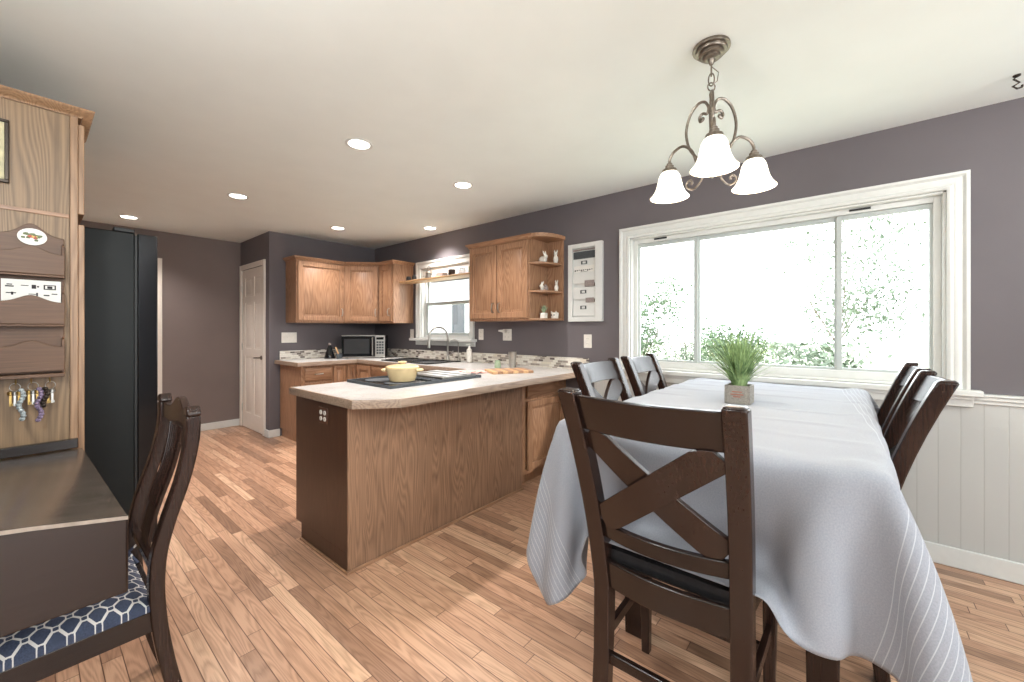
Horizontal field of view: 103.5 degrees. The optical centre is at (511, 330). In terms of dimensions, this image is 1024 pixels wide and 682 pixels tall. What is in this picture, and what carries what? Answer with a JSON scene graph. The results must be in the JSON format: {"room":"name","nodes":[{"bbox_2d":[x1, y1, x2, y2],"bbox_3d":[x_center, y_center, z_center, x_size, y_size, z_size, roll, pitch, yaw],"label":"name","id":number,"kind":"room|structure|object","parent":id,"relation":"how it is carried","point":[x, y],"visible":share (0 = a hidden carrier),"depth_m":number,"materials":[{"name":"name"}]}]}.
{"room":"kitchen dining room","nodes":[
{"label":"kitchen dining room","id":0,"kind":"room"},
{"bbox_2d":[80,220,239,423],"bbox_3d":[-4.373,0.050,4.623,0.120,2.440,2.390,0,0,40],"label":"wall","id":1,"kind":"structure","parent":0,"point":[201,276],"depth_m":5.08,"materials":[{"name":"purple paint"}]},
{"bbox_2d":[158,258,161,401],"bbox_3d":[-4.441,0.207,4.426,0.098,2.115,0.930,0,0,40],"label":"door","id":2,"kind":"structure","parent":1,"relation":"in","point":[159,259],"depth_m":4.76,"materials":[{"name":"paint"}]},
{"bbox_2d":[201,418,239,430],"bbox_3d":[-4.183,1.225,4.744,0.017,0.090,1.720,0,0,40],"label":"baseboard","id":3,"kind":"structure","parent":1,"relation":"attached to","point":[235,422],"depth_m":5.22,"materials":[{"name":"white paint"}]},
{"bbox_2d":[240,233,264,425],"bbox_3d":[-3.258,0.050,5.170,0.890,2.440,0.120,0,0,40],"label":"wall","id":4,"kind":"structure","parent":0,"point":[253,249],"depth_m":5.17,"materials":[{"name":"grey paint"}]},
{"bbox_2d":[240,259,265,435],"bbox_3d":[-3.294,0.207,5.104,0.880,2.115,0.098,0,0,40],"label":"door","id":5,"kind":"structure","parent":4,"relation":"in","point":[253,289],"depth_m":5.09,"materials":[{"name":"paint"}]},
{"bbox_2d":[264,429,267,437],"bbox_3d":[-2.910,1.225,4.791,0.110,0.090,0.016,0,0,40],"label":"baseboard","id":6,"kind":"structure","parent":4,"relation":"attached to","point":[265,430],"depth_m":4.79,"materials":[{"name":"white paint"}]},
{"bbox_2d":[265,231,374,435],"bbox_3d":[-2.467,0.050,5.330,0.120,2.440,1.380,0,0,40],"label":"wall","id":7,"kind":"structure","parent":0,"point":[278,246],"depth_m":4.90,"materials":[{"name":"grey paint"}]},
{"bbox_2d":[268,429,279,437],"bbox_3d":[-2.826,1.225,4.794,0.017,0.090,0.128,0,0,40],"label":"baseboard","id":8,"kind":"structure","parent":7,"relation":"attached to","point":[276,432],"depth_m":4.78,"materials":[{"name":"white paint"}]},
{"bbox_2d":[281,332,296,342],"bbox_3d":[-2.716,0.090,4.926,0.014,0.125,0.175,0,0,40],"label":"switch plate","id":9,"kind":"object","parent":7,"relation":"attached to","point":[286,337],"visible":1,"depth_m":4.93,"materials":[{"name":"white plastic"}]},
{"bbox_2d":[283,255,414,323],"bbox_3d":[-2.011,-0.479,5.044,0.946,0.779,1.236,0,0,40],"label":"upper cabinet","id":10,"kind":"object","parent":7,"relation":"attached to","point":[318,290],"visible":1,"depth_m":5.07,"materials":[{"name":"brown wood"}]},
{"bbox_2d":[399,272,469,283],"bbox_3d":[-0.841,-0.602,4.707,1.351,0.020,0.188,0,0,40],"label":"shelf","id":11,"kind":"object","parent":10,"relation":"attached to","point":[461,275],"visible":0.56,"depth_m":4.69,"materials":[{"name":"brown wood"}]},
{"bbox_2d":[425,266,432,277],"bbox_3d":[-0.996,-0.691,4.845,0.104,0.157,0.104,0,0,40],"label":"lantern","id":12,"kind":"object","parent":11,"relation":"on","point":[428,272],"visible":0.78,"depth_m":4.81,"materials":[{"name":"silver metal"}]},
{"bbox_2d":[435,272,446,276],"bbox_3d":[-0.814,-0.637,4.680,0.130,0.050,0.100,0,0,40],"label":"tin box","id":13,"kind":"object","parent":11,"relation":"on","point":[441,273],"visible":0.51,"depth_m":4.64,"materials":[{"name":"beige metal"}]},
{"bbox_2d":[448,269,455,274],"bbox_3d":[-0.680,-0.649,4.568,0.084,0.075,0.084,0,0,40],"label":"candle jar","id":14,"kind":"object","parent":11,"relation":"on","point":[450,271],"visible":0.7,"depth_m":4.53,"materials":[{"name":"brown glass"}]},
{"bbox_2d":[459,268,464,273],"bbox_3d":[-0.550,-0.650,4.459,0.070,0.076,0.070,0,0,40],"label":"glass jar","id":15,"kind":"object","parent":11,"relation":"on","point":[461,270],"visible":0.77,"depth_m":4.43,"materials":[{"name":"white glass"}]},
{"bbox_2d":[0,0,1023,248],"bbox_3d":[-1.029,-1.220,1.342,9.500,0.100,5.940,0,0,40],"label":"ceiling","id":16,"kind":"structure","parent":0,"point":[536,105],"depth_m":1.98,"materials":[{"name":"paint"}]},
{"bbox_2d":[118,215,139,219],"bbox_3d":[-3.958,-1.167,4.172,0.164,0.007,0.164,0,0,40],"label":"recessed light","id":17,"kind":"object","parent":16,"relation":"in","point":[122,216],"visible":1,"depth_m":4.17,"materials":[{"name":"white paint"}]},
{"bbox_2d":[226,193,248,198],"bbox_3d":[-2.389,-1.167,3.519,0.164,0.007,0.164,0,0,40],"label":"recessed light","id":18,"kind":"object","parent":16,"relation":"in","point":[232,195],"visible":1,"depth_m":3.51,"materials":[{"name":"white paint"}]},
{"bbox_2d":[330,226,345,229],"bbox_3d":[-1.992,-1.167,4.621,0.164,0.007,0.164,0,0,40],"label":"recessed light","id":19,"kind":"object","parent":16,"relation":"in","point":[331,227],"visible":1,"depth_m":4.62,"materials":[{"name":"white paint"}]},
{"bbox_2d":[345,138,372,149],"bbox_3d":[-0.961,-1.167,2.537,0.164,0.007,0.164,0,0,40],"label":"recessed light","id":20,"kind":"object","parent":16,"relation":"in","point":[355,143],"visible":1,"depth_m":2.53,"materials":[{"name":"white paint"}]},
{"bbox_2d":[423,226,436,229],"bbox_3d":[-0.939,-1.167,4.621,0.164,0.007,0.164,0,0,40],"label":"recessed light","id":21,"kind":"object","parent":16,"relation":"in","point":[425,227],"visible":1,"depth_m":4.62,"materials":[{"name":"white paint"}]},
{"bbox_2d":[453,181,472,188],"bbox_3d":[-0.395,-1.167,3.253,0.164,0.007,0.164,0,0,40],"label":"recessed light","id":22,"kind":"object","parent":16,"relation":"in","point":[460,184],"visible":1,"depth_m":3.25,"materials":[{"name":"white paint"}]},
{"bbox_2d":[650,35,776,202],"bbox_3d":[0.789,-0.883,1.668,0.480,0.573,0.484,0,0,40],"label":"chandelier","id":23,"kind":"object","parent":16,"relation":"hanging from","point":[715,157],"visible":1,"depth_m":1.66,"materials":[{"name":"white glass"}]},
{"bbox_2d":[1012,73,1023,89],"bbox_3d":[2.319,-1.137,1.853,0.049,0.066,0.026,0,0,-21],"label":"ceiling hook","id":24,"kind":"object","parent":16,"relation":"attached to","point":[1019,74],"visible":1,"depth_m":1.85,"materials":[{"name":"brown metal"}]},
{"bbox_2d":[37,425,1023,681],"bbox_3d":[-1.029,1.320,1.342,9.500,0.100,5.940,0,0,40],"label":"floor","id":25,"kind":"structure","parent":0,"point":[248,600],"depth_m":1.80,"materials":[{"name":"brown wood"}]},
{"bbox_2d":[0,84,94,459],"bbox_3d":[-2.210,0.152,1.683,0.430,2.236,0.630,0,0,40],"label":"pantry cabinet","id":26,"kind":"object","parent":25,"relation":"on","point":[44,189],"visible":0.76,"depth_m":1.71,"materials":[{"name":"brown wood"}]},
{"bbox_2d":[0,118,8,182],"bbox_3d":[-2.086,-0.716,1.540,0.014,0.252,0.210,0,0,40],"label":"picture frame","id":27,"kind":"object","parent":26,"relation":"attached to","point":[4,123],"visible":1,"depth_m":1.61,"materials":[{"name":"brown metal"}]},
{"bbox_2d":[0,224,64,384],"bbox_3d":[-1.968,-0.112,1.650,0.055,0.657,0.185,0,0,40],"label":"rack","id":28,"kind":"object","parent":26,"relation":"hanging from","point":[31,326],"visible":1,"depth_m":1.64,"materials":[{"name":"brown wood"}]},
{"bbox_2d":[7,383,26,420],"bbox_3d":[-1.972,0.286,1.607,0.052,0.152,0.023,0,0,-25],"label":"bunch","id":29,"kind":"object","parent":28,"relation":"hanging from","point":[20,392],"visible":1,"depth_m":1.61,"materials":[{"name":"silver metal"}]},
{"bbox_2d":[1,278,60,302],"bbox_3d":[-1.964,-0.152,1.652,0.003,0.105,0.158,0,0,40],"label":"card","id":30,"kind":"object","parent":28,"relation":"attached to","point":[10,288],"visible":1,"depth_m":1.65,"materials":[{"name":"paper"}]},
{"bbox_2d":[21,232,42,241],"bbox_3d":[-1.976,-0.384,1.662,0.002,0.034,0.058,0,0,40],"label":"flower","id":31,"kind":"object","parent":28,"relation":"on","point":[25,236],"depth_m":1.66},
{"bbox_2d":[0,324,64,326],"bbox_3d":[-1.966,-0.019,1.650,0.042,0.009,0.183,0,0,40],"label":"shelf","id":32,"kind":"object","parent":28,"relation":"attached to","point":[1,325],"depth_m":1.64,"materials":[{"name":"brown wood"}]},
{"bbox_2d":[0,272,64,278],"bbox_3d":[-1.966,-0.225,1.650,0.042,0.009,0.183,0,0,40],"label":"shelf","id":33,"kind":"object","parent":28,"relation":"attached to","point":[8,275],"depth_m":1.65,"materials":[{"name":"brown wood"}]},
{"bbox_2d":[25,382,43,421],"bbox_3d":[-1.942,0.292,1.644,0.052,0.163,0.023,0,0,-22],"label":"bunch","id":34,"kind":"object","parent":28,"relation":"hanging from","point":[38,391],"visible":1,"depth_m":1.64,"materials":[{"name":"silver metal"}]},
{"bbox_2d":[40,381,55,407],"bbox_3d":[-1.919,0.264,1.669,0.028,0.106,0.044,0,0,-2],"label":"bunch","id":35,"kind":"object","parent":28,"relation":"hanging from","point":[47,390],"visible":1,"depth_m":1.66,"materials":[{"name":"silver metal"}]},
{"bbox_2d":[0,438,127,637],"bbox_3d":[-1.568,0.822,1.147,1.293,0.896,0.550,0,0,40],"label":"desk","id":36,"kind":"object","parent":25,"relation":"on","point":[64,532],"visible":0.91,"depth_m":0.91,"materials":[{"name":"brown wood"}]},
{"bbox_2d":[0,393,200,681],"bbox_3d":[-1.340,0.751,1.204,0.447,1.037,0.581,0,0,40],"label":"chair","id":37,"kind":"object","parent":25,"relation":"on","point":[35,653],"visible":0.88,"depth_m":1.21,"materials":[{"name":"brown wood"}]},
{"bbox_2d":[0,556,149,671],"bbox_3d":[-1.377,0.807,1.159,0.434,0.048,0.463,0,0,40],"label":"seat cushion","id":38,"kind":"object","parent":37,"relation":"on","point":[24,648],"depth_m":1.10,"materials":[{"name":"blue fabric"}]},
{"bbox_2d":[84,227,157,540],"bbox_3d":[-2.588,0.359,2.244,0.850,1.822,0.966,0,0,40],"label":"refrigerator","id":39,"kind":"object","parent":25,"relation":"on","point":[121,266],"visible":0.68,"depth_m":2.17,"materials":[{"name":"black metal"}]},
{"bbox_2d":[280,364,345,441],"bbox_3d":[-2.368,0.834,4.825,0.644,0.872,0.510,0,0,40],"label":"base cabinet","id":40,"kind":"object","parent":25,"relation":"on","point":[290,376],"visible":0.34,"depth_m":4.66,"materials":[{"name":"brown wood"}]},
{"bbox_2d":[345,363,371,380],"bbox_3d":[-1.854,0.834,5.215,0.932,0.872,0.738,0,0,40],"label":"base cabinet","id":41,"kind":"object","parent":25,"relation":"on","point":[353,370],"visible":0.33,"depth_m":4.87,"materials":[{"name":"brown wood"}]},
{"bbox_2d":[372,364,425,376],"bbox_3d":[-1.074,0.834,4.642,0.990,0.872,0.618,0,0,40],"label":"base cabinet","id":42,"kind":"object","parent":25,"relation":"on","point":[376,369],"visible":0.05,"depth_m":4.63,"materials":[{"name":"brown wood"}]},
{"bbox_2d":[296,387,523,575],"bbox_3d":[-0.626,0.834,2.857,0.647,0.872,1.477,0,0,40],"label":"base cabinet","id":43,"kind":"object","parent":25,"relation":"on","point":[372,484],"visible":0.78,"depth_m":2.40,"materials":[{"name":"brown laminate"}]},
{"bbox_2d":[319,407,327,424],"bbox_3d":[-1.062,0.480,2.269,0.105,0.090,0.008,0,0,40],"label":"wall outlet","id":44,"kind":"object","parent":43,"relation":"attached to","point":[323,412],"visible":1,"depth_m":2.26,"materials":[{"name":"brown plastic"}]},
{"bbox_2d":[274,356,574,409],"bbox_3d":[-1.333,0.376,3.874,3.483,0.044,2.158,0,0,40],"label":"countertop","id":45,"kind":"structure","parent":43,"relation":"on","point":[345,394],"depth_m":2.55,"materials":[{"name":"laminate"}]},
{"bbox_2d":[324,343,334,358],"bbox_3d":[-2.287,0.257,5.062,0.128,0.195,0.128,0,0,40],"label":"oil bottle","id":46,"kind":"object","parent":45,"relation":"on","point":[329,354],"visible":1,"depth_m":5.03,"materials":[{"name":"black glass"}]},
{"bbox_2d":[335,347,342,358],"bbox_3d":[-2.163,0.281,5.044,0.087,0.148,0.076,0,0,-14],"label":"pot","id":47,"kind":"object","parent":45,"relation":"on","point":[338,356],"visible":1,"depth_m":5.02,"materials":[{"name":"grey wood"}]},
{"bbox_2d":[341,335,387,357],"bbox_3d":[-1.910,0.209,5.258,0.520,0.290,0.399,0,0,-12],"label":"microwave","id":48,"kind":"object","parent":45,"relation":"on","point":[353,346],"visible":0.99,"depth_m":5.10,"materials":[{"name":"silver metal"}]},
{"bbox_2d":[347,370,480,388],"bbox_3d":[-0.679,0.338,2.892,0.514,0.032,0.784,0,0,40],"label":"cooktop","id":49,"kind":"object","parent":45,"relation":"in","point":[430,376],"visible":0.83,"depth_m":2.79,"materials":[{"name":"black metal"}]},
{"bbox_2d":[381,361,423,381],"bbox_3d":[-0.738,0.274,2.720,0.241,0.134,0.224,0,0,40],"label":"pot","id":50,"kind":"object","parent":49,"relation":"on","point":[402,372],"visible":1,"depth_m":2.65,"materials":[{"name":"beige ceramic"}]},
{"bbox_2d":[381,357,460,363],"bbox_3d":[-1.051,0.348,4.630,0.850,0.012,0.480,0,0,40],"label":"sink","id":51,"kind":"object","parent":45,"relation":"in","point":[414,359],"visible":0.88,"depth_m":4.59,"materials":[{"name":"metal"}]},
{"bbox_2d":[427,326,453,359],"bbox_3d":[-0.810,0.147,4.567,0.290,0.390,0.116,0,0,-11],"label":"faucet","id":52,"kind":"object","parent":45,"relation":"on","point":[436,327],"visible":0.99,"depth_m":4.57,"materials":[{"name":"silver metal"}]},
{"bbox_2d":[449,339,459,360],"bbox_3d":[-0.644,0.221,4.522,0.123,0.241,0.032,0,0,-27],"label":"filter faucet","id":53,"kind":"object","parent":45,"relation":"on","point":[458,359],"visible":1,"depth_m":4.54,"materials":[{"name":"silver metal"}]},
{"bbox_2d":[466,344,471,362],"bbox_3d":[-0.471,0.253,4.431,0.064,0.204,0.060,0,0,5],"label":"soap bottle","id":54,"kind":"object","parent":45,"relation":"on","point":[469,350],"visible":1,"depth_m":4.41,"materials":[{"name":"white plastic"}]},
{"bbox_2d":[459,370,486,372],"bbox_3d":[-0.326,0.344,3.340,0.211,0.022,0.169,0,0,-18],"label":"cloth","id":55,"kind":"object","parent":45,"relation":"on","point":[464,371],"visible":0.9,"depth_m":3.31,"materials":[{"name":"white fabric"}]},
{"bbox_2d":[494,360,500,367],"bbox_3d":[-0.134,0.317,3.786,0.060,0.074,0.060,0,0,40],"label":"spice jar","id":56,"kind":"object","parent":45,"relation":"on","point":[497,364],"visible":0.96,"depth_m":3.76,"materials":[{"name":"green glass"}]},
{"bbox_2d":[485,368,532,373],"bbox_3d":[-0.029,0.344,3.414,0.352,0.021,0.260,0,0,-19],"label":"cutting board","id":57,"kind":"object","parent":45,"relation":"on","point":[497,370],"visible":0.98,"depth_m":3.34,"materials":[{"name":"brown wood"}]},
{"bbox_2d":[508,352,516,367],"bbox_3d":[0.005,0.279,3.813,0.080,0.150,0.080,0,0,40],"label":"tumbler","id":58,"kind":"object","parent":45,"relation":"on","point":[512,355],"visible":0.98,"depth_m":3.78,"materials":[{"name":"silver metal"}]},
{"bbox_2d":[522,379,565,482],"bbox_3d":[0.060,0.834,3.676,0.640,0.872,0.650,0,0,40],"label":"base cabinet","id":59,"kind":"object","parent":25,"relation":"on","point":[542,411],"visible":0.35,"depth_m":3.39,"materials":[{"name":"brown wood"}]},
{"bbox_2d":[570,357,631,400],"bbox_3d":[0.697,0.718,2.089,0.658,1.104,0.504,0,0,40],"label":"dining chair","id":60,"kind":"object","parent":25,"relation":"on","point":[585,374],"visible":0.26,"depth_m":2.30,"materials":[{"name":"brown wood"}]},
{"bbox_2d":[620,353,667,396],"bbox_3d":[1.081,0.718,2.549,0.658,1.104,0.504,0,0,40],"label":"dining chair","id":61,"kind":"object","parent":25,"relation":"on","point":[633,366],"visible":0.28,"depth_m":2.74,"materials":[{"name":"brown wood"}]},
{"bbox_2d":[557,387,777,681],"bbox_3d":[0.512,0.718,1.248,0.504,1.104,0.658,0,0,39],"label":"dining chair","id":62,"kind":"object","parent":25,"relation":"on","point":[728,614],"visible":0.91,"depth_m":1.07,"materials":[{"name":"brown wood"}]},
{"bbox_2d":[611,544,761,605],"bbox_3d":[0.583,0.707,1.334,0.504,0.057,0.435,0,0,39],"label":"seat cushion","id":63,"kind":"object","parent":62,"relation":"on","point":[678,578],"depth_m":1.16,"materials":[{"name":"black leather"}]},
{"bbox_2d":[625,596,839,681],"bbox_3d":[1.069,0.805,1.866,0.900,0.930,1.725,0,0,40],"label":"dining table","id":64,"kind":"object","parent":25,"relation":"on","point":[818,669],"visible":0.11,"depth_m":1.29,"materials":[{"name":"brown wood"}]},
{"bbox_2d":[526,378,972,681],"bbox_3d":[1.072,0.661,1.853,1.166,0.683,1.900,0,0,40],"label":"tablecloth","id":65,"kind":"object","parent":64,"relation":"on","point":[845,567],"visible":0.66,"depth_m":1.02,"materials":[{"name":"grey fabric"}]},
{"bbox_2d":[691,331,786,404],"bbox_3d":[1.028,0.165,1.852,0.410,0.330,0.448,0,0,40],"label":"potted grass","id":66,"kind":"object","parent":65,"relation":"on","point":[740,364],"depth_m":1.81,"materials":[{"name":"green plant"}]},
{"bbox_2d":[877,362,930,434],"bbox_3d":[1.712,0.718,2.114,0.658,1.104,0.504,0,0,40],"label":"counter chair","id":67,"kind":"object","parent":25,"relation":"on","point":[909,370],"visible":0.17,"depth_m":2.08,"materials":[{"name":"brown wood"}]},
{"bbox_2d":[872,370,958,681],"bbox_3d":[1.353,0.718,1.684,0.658,1.104,0.504,0,0,40],"label":"counter chair","id":68,"kind":"object","parent":25,"relation":"on","point":[927,395],"visible":0.3,"depth_m":1.39,"materials":[{"name":"brown wood"}]},
{"bbox_2d":[375,97,1023,395],"bbox_3d":[1.187,0.050,3.269,8.370,2.440,0.140,0,0,40],"label":"wall","id":69,"kind":"structure","parent":0,"point":[987,141],"depth_m":2.43,"materials":[{"name":"grey paint"}]},
{"bbox_2d":[410,329,413,337],"bbox_3d":[-1.302,0.046,5.251,0.075,0.120,0.008,0,0,40],"label":"wall outlet","id":70,"kind":"object","parent":69,"relation":"attached to","point":[411,330],"visible":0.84,"depth_m":5.25,"materials":[{"name":"white plastic"}]},
{"bbox_2d":[279,348,588,368],"bbox_3d":[-1.052,0.302,4.220,3.475,0.104,1.270,0,0,40],"label":"backsplash","id":71,"kind":"structure","parent":69,"relation":"attached to","point":[525,360],"depth_m":4.59,"materials":[{"name":"multicoloured glass"}]},
{"bbox_2d":[409,254,476,346],"bbox_3d":[-0.809,-0.338,4.874,1.130,1.045,0.225,0,0,40],"label":"window","id":72,"kind":"structure","parent":69,"relation":"in","point":[423,290],"depth_m":4.96,"materials":[{"name":"white paint"}]},
{"bbox_2d":[422,263,468,276],"bbox_3d":[-0.803,-0.718,4.866,0.850,0.085,0.034,0,0,40],"label":"blind","id":73,"kind":"object","parent":72,"relation":"attached to","point":[436,268],"depth_m":4.84,"materials":[{"name":"white fabric"}]},
{"bbox_2d":[479,329,482,339],"bbox_3d":[-0.342,0.046,4.450,0.072,0.120,0.008,0,0,40],"label":"wall outlet","id":74,"kind":"object","parent":69,"relation":"attached to","point":[480,330],"visible":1,"depth_m":4.45,"materials":[{"name":"white plastic"}]},
{"bbox_2d":[503,329,511,340],"bbox_3d":[-0.051,0.048,4.206,0.118,0.120,0.008,0,0,40],"label":"wall outlet","id":75,"kind":"object","parent":69,"relation":"attached to","point":[507,336],"visible":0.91,"depth_m":4.19,"materials":[{"name":"white plastic"}]},
{"bbox_2d":[465,232,564,321],"bbox_3d":[0.004,-0.479,3.934,1.004,0.779,0.356,0,0,40],"label":"upper cabinet","id":76,"kind":"object","parent":69,"relation":"attached to","point":[507,274],"visible":1,"depth_m":3.79,"materials":[{"name":"brown wood"}]},
{"bbox_2d":[539,251,547,261],"bbox_3d":[0.286,-0.674,3.724,0.056,0.114,0.123,0,0,-38],"label":"rabbit figurine","id":77,"kind":"object","parent":76,"relation":"on","point":[542,258],"visible":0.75,"depth_m":3.69,"materials":[{"name":"white ceramic"}]},
{"bbox_2d":[540,305,547,317],"bbox_3d":[0.296,-0.171,3.729,0.062,0.126,0.067,0,0,40],"label":"potted succulent","id":78,"kind":"object","parent":76,"relation":"on","point":[542,315],"visible":0.97,"depth_m":3.71,"materials":[{"name":"white ceramic"}]},
{"bbox_2d":[540,313,547,317],"bbox_3d":[0.293,-0.134,3.729,0.054,0.052,0.054,0,0,40],"label":"flower pot","id":79,"kind":"object","parent":78,"relation":"on","point":[542,315],"depth_m":3.71,"materials":[{"name":"white ceramic"}]},
{"bbox_2d":[540,281,547,289],"bbox_3d":[0.308,-0.406,3.718,0.079,0.091,0.099,0,0,40],"label":"rabbit figurine","id":80,"kind":"object","parent":76,"relation":"on","point":[544,287],"visible":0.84,"depth_m":3.70,"materials":[{"name":"ceramic"}]},
{"bbox_2d":[530,261,561,267],"bbox_3d":[0.312,-0.607,3.703,0.165,0.018,0.285,0,0,40],"label":"shelf","id":81,"kind":"object","parent":76,"relation":"attached to","point":[534,264],"depth_m":3.70,"materials":[{"name":"brown wood"}]},
{"bbox_2d":[530,290,561,293],"bbox_3d":[0.312,-0.351,3.703,0.165,0.018,0.285,0,0,40],"label":"shelf","id":82,"kind":"object","parent":76,"relation":"attached to","point":[531,291],"depth_m":3.66,"materials":[{"name":"brown wood"}]},
{"bbox_2d":[530,318,561,320],"bbox_3d":[0.312,-0.099,3.703,0.165,0.018,0.285,0,0,40],"label":"shelf","id":83,"kind":"object","parent":76,"relation":"attached to","point":[535,319],"depth_m":3.66,"materials":[{"name":"brown wood"}]},
{"bbox_2d":[528,232,564,242],"bbox_3d":[0.318,-0.852,3.682,0.200,0.034,0.310,0,0,40],"label":"shelf","id":84,"kind":"object","parent":76,"relation":"attached to","point":[538,237],"depth_m":3.67,"materials":[{"name":"brown wood"}]},
{"bbox_2d":[551,311,558,317],"bbox_3d":[0.395,-0.143,3.731,0.066,0.070,0.074,0,0,17],"label":"ceramic planter","id":85,"kind":"object","parent":76,"relation":"on","point":[555,314],"visible":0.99,"depth_m":3.71,"materials":[{"name":"white ceramic"}]},
{"bbox_2d":[553,250,557,262],"bbox_3d":[0.404,-0.683,3.743,0.047,0.132,0.058,0,0,28],"label":"rabbit figurine","id":86,"kind":"object","parent":76,"relation":"on","point":[555,259],"visible":0.86,"depth_m":3.73,"materials":[{"name":"white ceramic"}]},
{"bbox_2d":[554,280,557,290],"bbox_3d":[0.411,-0.415,3.744,0.038,0.109,0.047,0,0,28],"label":"rabbit figurine","id":87,"kind":"object","parent":76,"relation":"on","point":[556,283],"visible":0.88,"depth_m":3.73,"materials":[{"name":"white ceramic"}]},
{"bbox_2d":[548,240,563,320],"bbox_3d":[0.412,-0.472,3.814,0.177,0.765,0.016,0,0,40],"label":"shelf","id":88,"kind":"object","parent":76,"relation":"attached to","point":[555,301],"depth_m":3.79,"materials":[{"name":"brown wood"}]},
{"bbox_2d":[568,240,603,321],"bbox_3d":[0.654,-0.427,3.600,0.340,0.698,0.035,0,0,40],"label":"board","id":89,"kind":"object","parent":69,"relation":"attached to","point":[585,260],"visible":1,"depth_m":3.59,"materials":[{"name":"white paint"}]},
{"bbox_2d":[584,334,591,347],"bbox_3d":[0.675,0.098,3.600,0.078,0.120,0.008,0,0,40],"label":"wall outlet","id":90,"kind":"object","parent":69,"relation":"attached to","point":[587,337],"visible":1,"depth_m":3.60,"materials":[{"name":"white plastic"}]},
{"bbox_2d":[594,379,1023,563],"bbox_3d":[2.539,0.820,2.041,4.720,0.900,0.012,0,0,40],"label":"wainscoting","id":91,"kind":"structure","parent":69,"relation":"attached to","point":[963,489],"depth_m":2.13,"materials":[{"name":"white wood"}]},
{"bbox_2d":[619,170,1023,406],"bbox_3d":[2.642,-0.220,2.009,4.520,1.250,0.200,0,0,40],"label":"window","id":92,"kind":"structure","parent":69,"relation":"in","point":[949,208],"depth_m":2.47,"materials":[{"name":"white paint"}]},
{"bbox_2d":[924,540,1023,584],"bbox_3d":[2.530,1.218,2.030,4.720,0.105,0.016,0,0,40],"label":"baseboard","id":93,"kind":"structure","parent":69,"relation":"attached to","point":[1003,569],"depth_m":2.11,"materials":[{"name":"white paint"}]},
{"label":"outside","id":94,"kind":"structure","parent":0,"visible":0},
{"bbox_2d":[643,342,928,369],"bbox_3d":[16.463,1.745,27.513,90.000,0.050,56.660,0,0,40],"label":"lawn","id":95,"kind":"structure","parent":94,"point":[901,355],"depth_m":28.59,"materials":[{"name":"plant"}]},
{"bbox_2d":[430,271,468,332],"bbox_3d":[-2.381,-0.865,18.600,9.100,5.170,7.100,0,0,40],"label":"neighbouring house","id":96,"kind":"structure","parent":95,"relation":"on","point":[454,318],"depth_m":14.18,"materials":[{"name":"white"}]},
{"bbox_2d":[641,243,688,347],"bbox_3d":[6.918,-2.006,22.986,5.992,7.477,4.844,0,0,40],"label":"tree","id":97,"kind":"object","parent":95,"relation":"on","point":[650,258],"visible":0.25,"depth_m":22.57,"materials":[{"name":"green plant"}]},
{"bbox_2d":[641,275,707,357],"bbox_3d":[3.909,0.063,13.148,3.501,3.369,3.973,0,0,-8],"label":"bush","id":98,"kind":"object","parent":95,"relation":"on","point":[643,312],"visible":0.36,"depth_m":12.44,"materials":[{"name":"green plant"}]},
{"bbox_2d":[641,322,719,360],"bbox_3d":[6.115,0.721,14.776,3.260,2.093,2.939,0,0,40],"label":"bush","id":99,"kind":"object","parent":95,"relation":"on","point":[681,356],"visible":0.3,"depth_m":14.67,"materials":[{"name":"green plant"}]},
{"bbox_2d":[690,323,779,363],"bbox_3d":[5.827,0.782,10.488,2.710,1.935,2.947,0,0,-1],"label":"bush","id":100,"kind":"object","parent":95,"relation":"on","point":[720,335],"visible":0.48,"depth_m":10.14,"materials":[{"name":"green plant"}]},
{"bbox_2d":[754,341,892,368],"bbox_3d":[5.642,0.970,7.398,2.292,1.588,2.823,0,0,40],"label":"bush","id":101,"kind":"object","parent":95,"relation":"on","point":[811,354],"visible":0.22,"depth_m":7.12,"materials":[{"name":"green plant"}]},
{"bbox_2d":[765,210,928,367],"bbox_3d":[11.164,-1.073,13.449,4.580,5.611,5.514,0,0,40],"label":"tree","id":102,"kind":"object","parent":95,"relation":"on","point":[854,309],"visible":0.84,"depth_m":12.65,"materials":[{"name":"green plant"}]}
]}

